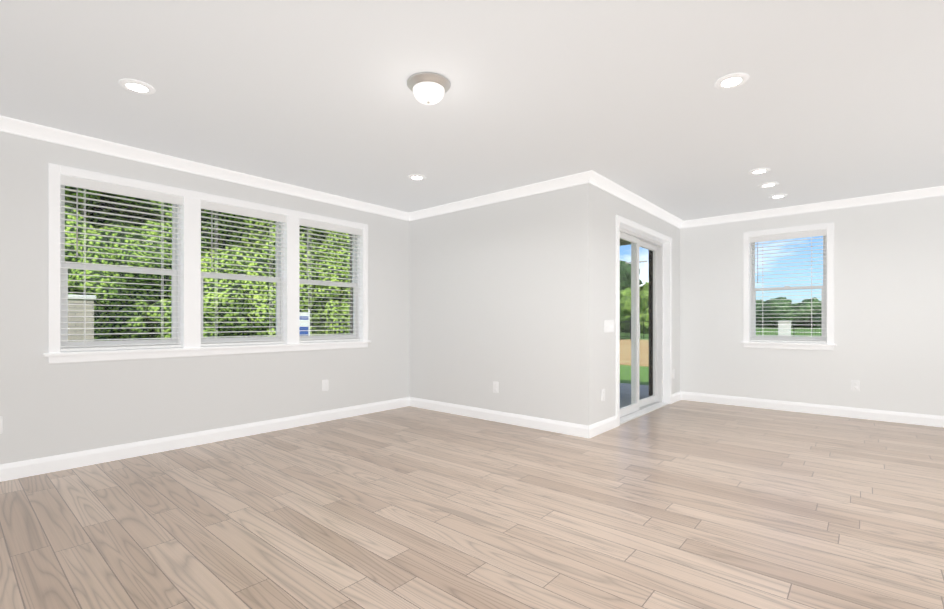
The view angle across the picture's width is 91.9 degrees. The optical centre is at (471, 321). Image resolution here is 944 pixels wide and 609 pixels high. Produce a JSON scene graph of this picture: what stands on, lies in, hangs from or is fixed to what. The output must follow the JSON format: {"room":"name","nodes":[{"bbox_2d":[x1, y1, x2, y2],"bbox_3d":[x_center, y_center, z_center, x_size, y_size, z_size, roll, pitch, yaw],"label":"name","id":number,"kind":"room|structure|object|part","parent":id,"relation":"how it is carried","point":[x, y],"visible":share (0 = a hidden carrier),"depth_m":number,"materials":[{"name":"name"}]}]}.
{"room":"empty living room","nodes":[
{"label":"empty living room","id":0,"kind":"room"},
{"bbox_2d":[0,131,408,464],"bbox_3d":[-3.668,-0.161,3.486,0.205,2.740,8.856,0,0,41],"label":"wall","id":1,"kind":"structure","parent":0,"point":[47,409],"depth_m":4.16,"materials":[{"name":"white paint"}]},
{"bbox_2d":[0,416,1,433],"bbox_3d":[-3.578,0.784,3.426,0.010,0.128,0.080,0,0,41],"label":"electrical outlet","id":2,"kind":"object","parent":1,"relation":"attached to","point":[0,424],"visible":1,"depth_m":3.45,"materials":[{"name":"white plastic"}]},
{"bbox_2d":[0,397,407,481],"bbox_3d":[-3.574,1.147,3.425,0.016,0.125,8.226,0,0,41],"label":"baseboard","id":3,"kind":"structure","parent":1,"relation":"attached to","point":[22,469],"depth_m":4.30,"materials":[{"name":"white paint"}]},
{"bbox_2d":[0,115,411,220],"bbox_3d":[-3.532,-1.484,3.429,0.076,0.094,8.166,0,0,41],"label":"crown molding","id":4,"kind":"structure","parent":1,"relation":"attached to","point":[50,134],"depth_m":4.28,"materials":[{"name":"white paint"}]},
{"bbox_2d":[43,163,370,363],"bbox_3d":[-2.439,-0.460,4.871,0.248,1.600,3.142,0,0,41],"label":"triple window","id":5,"kind":"structure","parent":1,"relation":"in","point":[187,338],"depth_m":4.42,"materials":[{"name":"white paint"}]},
{"bbox_3d":[-2.481,-0.476,4.907,0.042,1.354,2.868,0,0,41],"label":"glass","id":6,"kind":"part","parent":5,"relation":"part of","materials":[{"name":"clear glass"}]},
{"bbox_2d":[322,380,327,390],"bbox_3d":[-1.772,0.775,5.522,0.010,0.128,0.080,0,0,41],"label":"electrical outlet","id":7,"kind":"object","parent":1,"relation":"attached to","point":[324,385],"visible":1,"depth_m":5.51,"materials":[{"name":"white plastic"}]},
{"bbox_2d":[350,234,352,334],"bbox_3d":[-3.781,-0.141,3.584,0.095,3.020,8.856,0,0,41],"label":"brick wall","id":8,"kind":"structure","parent":1,"relation":"attached to","point":[351,312],"depth_m":6.12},
{"bbox_2d":[0,400,943,608],"bbox_3d":[0.838,1.233,1.639,9.032,0.050,11.340,0,0,41],"label":"floor","id":9,"kind":"structure","parent":0,"point":[683,504],"depth_m":2.80,"materials":[{"name":"brown wood"}]},
{"bbox_2d":[0,0,943,220],"bbox_3d":[0.838,-1.592,1.641,9.032,0.120,11.340,0,0,41],"label":"ceiling","id":10,"kind":"structure","parent":0,"point":[829,100],"depth_m":3.05,"materials":[{"name":"white paint"}]},
{"bbox_2d":[118,79,154,94],"bbox_3d":[-2.182,-1.525,2.979,0.196,0.012,0.196,0,0,41],"label":"recessed light","id":11,"kind":"object","parent":10,"relation":"in","point":[136,86],"visible":1,"depth_m":2.96,"materials":[{"name":"white paint"}]},
{"bbox_2d":[408,174,425,179],"bbox_3d":[-0.584,-1.524,4.850,0.196,0.012,0.196,0,0,41],"label":"recessed light","id":12,"kind":"object","parent":10,"relation":"in","point":[416,177],"visible":0.98,"depth_m":4.83,"materials":[{"name":"white paint"}]},
{"bbox_2d":[407,72,449,104],"bbox_3d":[-0.279,-1.464,2.946,0.280,0.134,0.280,0,0,41],"label":"ceiling light","id":13,"kind":"object","parent":10,"relation":"attached to","point":[428,88],"visible":1,"depth_m":2.87,"materials":[{"name":"white glass"}]},
{"bbox_2d":[714,72,748,88],"bbox_3d":[1.651,-1.525,2.909,0.196,0.012,0.196,0,0,41],"label":"recessed light","id":14,"kind":"object","parent":10,"relation":"in","point":[732,80],"visible":1,"depth_m":2.89,"materials":[{"name":"white paint"}]},
{"bbox_2d":[748,168,770,174],"bbox_3d":[2.925,-1.524,4.652,0.196,0.012,0.196,0,0,41],"label":"recessed light","id":15,"kind":"object","parent":10,"relation":"in","point":[758,171],"visible":0.98,"depth_m":4.64,"materials":[{"name":"white paint"}]},
{"bbox_2d":[759,182,778,187],"bbox_3d":[3.319,-1.524,5.114,0.196,0.012,0.196,0,0,41],"label":"recessed light","id":16,"kind":"object","parent":10,"relation":"in","point":[767,184],"visible":1,"depth_m":5.08,"materials":[{"name":"white paint"}]},
{"bbox_2d":[769,194,787,198],"bbox_3d":[3.742,-1.524,5.584,0.196,0.012,0.196,0,0,41],"label":"recessed light","id":17,"kind":"object","parent":10,"relation":"in","point":[778,196],"visible":0.98,"depth_m":5.57,"materials":[{"name":"white paint"}]},
{"bbox_2d":[409,186,570,422],"bbox_3d":[0.176,-0.160,5.821,2.571,2.740,0.300,0,0,41],"label":"wall","id":18,"kind":"structure","parent":0,"point":[489,294],"depth_m":5.53,"materials":[{"name":"white paint"}]},
{"bbox_2d":[493,382,497,392],"bbox_3d":[0.286,0.798,5.522,0.080,0.128,0.010,0,0,41],"label":"electrical outlet","id":19,"kind":"object","parent":18,"relation":"attached to","point":[495,386],"visible":1,"depth_m":5.52,"materials":[{"name":"white plastic"}]},
{"bbox_2d":[408,172,583,219],"bbox_3d":[0.159,-1.483,5.588,2.670,0.094,0.076,0,0,41],"label":"crown molding","id":20,"kind":"structure","parent":18,"relation":"attached to","point":[575,179],"depth_m":5.40,"materials":[{"name":"white paint"}]},
{"bbox_2d":[408,397,591,437],"bbox_3d":[0.168,1.148,5.619,2.762,0.125,0.016,0,0,41],"label":"baseboard","id":21,"kind":"structure","parent":18,"relation":"attached to","point":[567,428],"depth_m":5.39,"materials":[{"name":"white paint"}]},
{"bbox_2d":[571,183,679,425],"bbox_3d":[2.234,-0.135,6.083,0.205,2.790,3.384,0,0,41],"label":"wall","id":22,"kind":"structure","parent":0,"point":[595,210],"depth_m":4.89,"materials":[{"name":"white paint"}]},
{"bbox_2d":[601,389,604,400],"bbox_3d":[1.435,0.807,4.991,0.010,0.128,0.080,0,0,41],"label":"electrical outlet","id":23,"kind":"object","parent":22,"relation":"attached to","point":[602,394],"visible":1,"depth_m":4.98,"materials":[{"name":"white plastic"}]},
{"bbox_2d":[592,416,616,436],"bbox_3d":[1.443,1.147,4.995,0.016,0.125,0.653,0,0,41],"label":"baseboard","id":24,"kind":"structure","parent":22,"relation":"attached to","point":[605,425],"depth_m":4.99,"materials":[{"name":"white paint"}]},
{"bbox_2d":[605,320,613,331],"bbox_3d":[1.520,0.054,5.082,0.020,0.124,0.209,0,0,41],"label":"light switch","id":25,"kind":"object","parent":22,"relation":"attached to","point":[609,325],"visible":1,"depth_m":5.07,"materials":[{"name":"white plastic"}]},
{"bbox_2d":[584,170,683,227],"bbox_3d":[2.189,-1.483,5.816,0.076,0.094,3.070,0,0,41],"label":"crown molding","id":26,"kind":"structure","parent":22,"relation":"attached to","point":[591,177],"depth_m":5.44,"materials":[{"name":"white paint"}]},
{"bbox_2d":[616,215,671,426],"bbox_3d":[2.254,-0.004,6.011,0.119,2.428,1.947,0,0,41],"label":"door frame","id":27,"kind":"structure","parent":22,"relation":"attached to","point":[627,224],"depth_m":6.66,"materials":[{"name":"white paint"}]},
{"bbox_2d":[620,227,668,424],"bbox_3d":[2.192,0.054,6.065,0.245,2.403,1.807,0,0,41],"label":"sliding door","id":28,"kind":"structure","parent":22,"relation":"in","point":[636,408],"depth_m":6.25,"materials":[{"name":"white plastic"}]},
{"bbox_3d":[2.173,0.034,6.081,0.051,2.142,1.585,0,0,41],"label":"glass","id":29,"kind":"part","parent":28,"relation":"part of","materials":[{"name":"clear glass"}]},
{"bbox_2d":[672,392,679,402],"bbox_3d":[3.067,1.148,6.880,0.016,0.125,0.430,0,0,41],"label":"baseboard","id":30,"kind":"structure","parent":22,"relation":"attached to","point":[676,396],"depth_m":6.88,"materials":[{"name":"white paint"}]},
{"bbox_2d":[649,250,652,395],"bbox_3d":[2.219,-0.140,6.295,0.095,3.020,3.084,0,0,41],"label":"brick wall","id":31,"kind":"structure","parent":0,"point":[650,324],"depth_m":6.86,"materials":[{"name":"brick"}]},
{"bbox_2d":[680,195,943,415],"bbox_3d":[5.771,-0.160,5.009,6.556,2.740,0.205,0,0,41],"label":"wall","id":32,"kind":"structure","parent":0,"point":[887,352],"depth_m":5.75,"materials":[{"name":"white paint"}]},
{"bbox_2d":[740,223,836,349],"bbox_3d":[4.301,-0.443,6.240,1.070,1.634,0.248,0,0,41],"label":"window","id":33,"kind":"structure","parent":32,"relation":"in","point":[824,341],"depth_m":6.18,"materials":[{"name":"white paint"}]},
{"bbox_3d":[4.334,-0.450,6.279,0.870,1.480,0.097,0,0,41],"label":"sash frame","id":34,"kind":"part","parent":33,"relation":"part of","materials":[{"name":"white plastic"}]},
{"bbox_3d":[4.337,-0.459,6.282,0.796,1.388,0.042,0,0,41],"label":"glass","id":35,"kind":"part","parent":33,"relation":"part of","materials":[{"name":"clear glass"}]},
{"bbox_2d":[680,391,943,426],"bbox_3d":[5.573,1.147,5.033,6.224,0.125,0.016,0,0,41],"label":"baseboard","id":36,"kind":"structure","parent":32,"relation":"attached to","point":[879,415],"depth_m":5.92,"materials":[{"name":"white paint"}]},
{"bbox_2d":[680,186,943,227],"bbox_3d":[5.531,-1.483,5.031,6.164,0.094,0.076,0,0,41],"label":"crown molding","id":37,"kind":"structure","parent":32,"relation":"attached to","point":[939,190],"depth_m":5.89,"materials":[{"name":"white paint"}]},
{"bbox_2d":[851,380,859,390],"bbox_3d":[4.791,0.808,5.711,0.080,0.128,0.010,0,0,41],"label":"electrical outlet","id":38,"kind":"object","parent":32,"relation":"attached to","point":[855,385],"visible":1,"depth_m":5.71,"materials":[{"name":"white plastic"}]},
{"label":"outside","id":39,"kind":"structure","parent":0,"visible":0},
{"bbox_2d":[620,239,630,245],"bbox_3d":[1.102,-1.657,1.947,10.432,0.250,13.550,0,0,41],"label":"soffit","id":40,"kind":"structure","parent":39,"point":[622,242],"depth_m":8.88,"materials":[{"name":"grey"}]},
{"bbox_2d":[620,327,821,384],"bbox_3d":[5.638,1.527,21.434,260.000,0.300,280.000,0,0,41],"label":"lawn","id":41,"kind":"structure","parent":39,"point":[644,373],"depth_m":13.86,"materials":[{"name":"green plant"}]},
{"bbox_2d":[68,295,95,341],"bbox_3d":[-8.914,0.397,10.213,0.700,1.950,0.700,0,0,41],"label":"fence post","id":42,"kind":"object","parent":41,"relation":"on","point":[89,300],"depth_m":10.06,"materials":[{"name":"white"}]},
{"bbox_2d":[65,247,154,340],"bbox_3d":[-12.842,-0.434,13.491,6.474,5.683,6.238,0,0,41],"label":"tree","id":43,"kind":"object","parent":41,"relation":"on","point":[115,312],"depth_m":14.18,"materials":[{"name":"green plant"}]},
{"bbox_2d":[65,186,164,309],"bbox_3d":[-14.802,-3.488,15.344,9.268,11.702,9.684,0,0,41],"label":"tree","id":44,"kind":"object","parent":41,"relation":"on","point":[114,294],"depth_m":13.73,"materials":[{"name":"green plant"}]},
{"bbox_2d":[111,220,219,339],"bbox_3d":[-11.000,-1.044,15.914,4.622,5.214,3.939,0,0,41],"label":"tree","id":45,"kind":"object","parent":41,"relation":"on","point":[151,291],"depth_m":14.90,"materials":[{"name":"green plant"}]},
{"bbox_2d":[103,192,243,253],"bbox_3d":[-12.171,-3.910,19.250,8.571,10.879,7.068,0,0,41],"label":"tree","id":46,"kind":"object","parent":41,"relation":"on","point":[165,214],"depth_m":16.28,"materials":[{"name":"green plant"}]},
{"bbox_2d":[157,211,329,327],"bbox_3d":[-10.754,-3.608,20.456,8.583,10.895,10.070,0,0,41],"label":"tree","id":47,"kind":"object","parent":41,"relation":"on","point":[320,313],"depth_m":19.18,"materials":[{"name":"green plant"}]},
{"bbox_2d":[169,244,323,337],"bbox_3d":[-9.182,-0.304,18.122,4.999,5.410,5.815,0,0,41],"label":"tree","id":48,"kind":"object","parent":41,"relation":"on","point":[231,304],"depth_m":16.51,"materials":[{"name":"green plant"}]},
{"bbox_2d":[221,215,349,333],"bbox_3d":[-7.974,-3.346,22.390,9.063,11.112,9.117,0,0,41],"label":"tree","id":49,"kind":"object","parent":41,"relation":"on","point":[328,304],"depth_m":19.44,"materials":[{"name":"green plant"}]},
{"bbox_2d":[243,228,344,335],"bbox_3d":[-8.272,-0.938,19.790,4.627,5.916,6.575,0,0,41],"label":"tree","id":50,"kind":"object","parent":41,"relation":"on","point":[268,303],"depth_m":18.53,"materials":[{"name":"green plant"}]},
{"bbox_2d":[299,310,309,335],"bbox_3d":[-5.108,0.499,13.864,0.040,1.750,0.400,0,0,41],"label":"sign","id":51,"kind":"object","parent":41,"relation":"on","point":[302,319],"depth_m":13.87,"materials":[{"name":"white"}]},
{"bbox_2d":[322,244,349,334],"bbox_3d":[-5.484,-0.868,20.805,5.107,5.410,3.804,0,0,41],"label":"tree","id":52,"kind":"object","parent":41,"relation":"on","point":[339,307],"depth_m":19.34,"materials":[{"name":"green plant"}]},
{"bbox_2d":[310,319,630,339],"bbox_3d":[3.162,0.629,24.228,0.060,1.500,27.060,0,0,41],"label":"fence","id":53,"kind":"object","parent":41,"relation":"on","point":[629,327],"depth_m":15.54,"materials":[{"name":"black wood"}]},
{"bbox_2d":[620,264,628,289],"bbox_3d":[21.505,-3.443,65.976,5.580,9.681,5.828,0,0,41],"label":"tree","id":54,"kind":"object","parent":41,"relation":"on","point":[623,278],"depth_m":65.25,"materials":[{"name":"green plant"}]},
{"bbox_2d":[620,287,639,331],"bbox_3d":[19.232,-1.326,56.995,4.475,5.778,4.291,0,0,41],"label":"tree","id":55,"kind":"object","parent":41,"relation":"on","point":[625,294],"depth_m":55.56,"materials":[{"name":"green plant"}]},
{"bbox_2d":[620,260,642,290],"bbox_3d":[23.339,-3.983,72.372,8.724,11.186,9.796,0,0,41],"label":"tree","id":56,"kind":"object","parent":41,"relation":"on","point":[627,269],"depth_m":68.65,"materials":[{"name":"green plant"}]},
{"bbox_2d":[620,339,648,366],"bbox_3d":[8.086,1.369,24.275,100.000,0.020,19.500,0,0,41],"label":"dry field","id":57,"kind":"structure","parent":41,"relation":"on","point":[625,352],"depth_m":19.80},
{"bbox_2d":[620,383,648,407],"bbox_3d":[1.510,1.306,7.671,2.776,0.130,4.244,0,0,41],"label":"floor","id":58,"kind":"structure","parent":41,"relation":"on","point":[643,392],"depth_m":7.84,"materials":[{"name":"concrete"}]},
{"bbox_2d":[639,291,648,333],"bbox_3d":[19.899,-0.750,51.706,3.254,5.530,3.848,0,0,41],"label":"tree","id":59,"kind":"object","parent":41,"relation":"on","point":[645,308],"depth_m":50.73,"materials":[{"name":"green plant"}]},
{"bbox_2d":[639,282,648,296],"bbox_3d":[28.003,-2.332,71.169,7.237,7.821,8.113,0,0,41],"label":"tree","id":60,"kind":"object","parent":41,"relation":"on","point":[645,286],"depth_m":70.04,"materials":[{"name":"green plant"}]},
{"bbox_2d":[620,320,821,338],"bbox_3d":[19.870,0.646,30.292,70.060,1.470,0.060,0,0,41],"label":"fence","id":61,"kind":"object","parent":41,"relation":"on","point":[801,322],"depth_m":30.15,"materials":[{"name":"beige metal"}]},
{"bbox_2d":[756,299,764,326],"bbox_3d":[66.332,-0.982,105.165,11.216,8.956,7.816,0,0,41],"label":"tree","id":62,"kind":"object","parent":41,"relation":"on","point":[757,301],"depth_m":103.99,"materials":[{"name":"green plant"}]},
{"bbox_2d":[756,297,799,327],"bbox_3d":[67.214,-0.890,100.394,8.846,8.904,10.610,0,0,41],"label":"tree","id":63,"kind":"object","parent":41,"relation":"on","point":[790,312],"depth_m":97.34,"materials":[{"name":"green plant"}]},
{"bbox_2d":[777,321,791,334],"bbox_3d":[19.954,0.671,29.164,0.700,1.420,0.700,0,0,41],"label":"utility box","id":64,"kind":"object","parent":41,"relation":"on","point":[782,332],"depth_m":28.95,"materials":[{"name":"white"}]},
{"bbox_2d":[791,297,820,327],"bbox_3d":[74.316,-1.025,100.139,11.312,8.417,8.667,0,0,41],"label":"tree","id":65,"kind":"object","parent":41,"relation":"on","point":[816,308],"depth_m":98.84,"materials":[{"name":"green plant"}]},
{"bbox_2d":[812,309,821,327],"bbox_3d":[75.456,-0.872,94.906,7.957,7.985,9.055,0,0,41],"label":"tree","id":66,"kind":"object","parent":41,"relation":"on","point":[817,320],"depth_m":95.03,"materials":[{"name":"green plant"}]}
]}

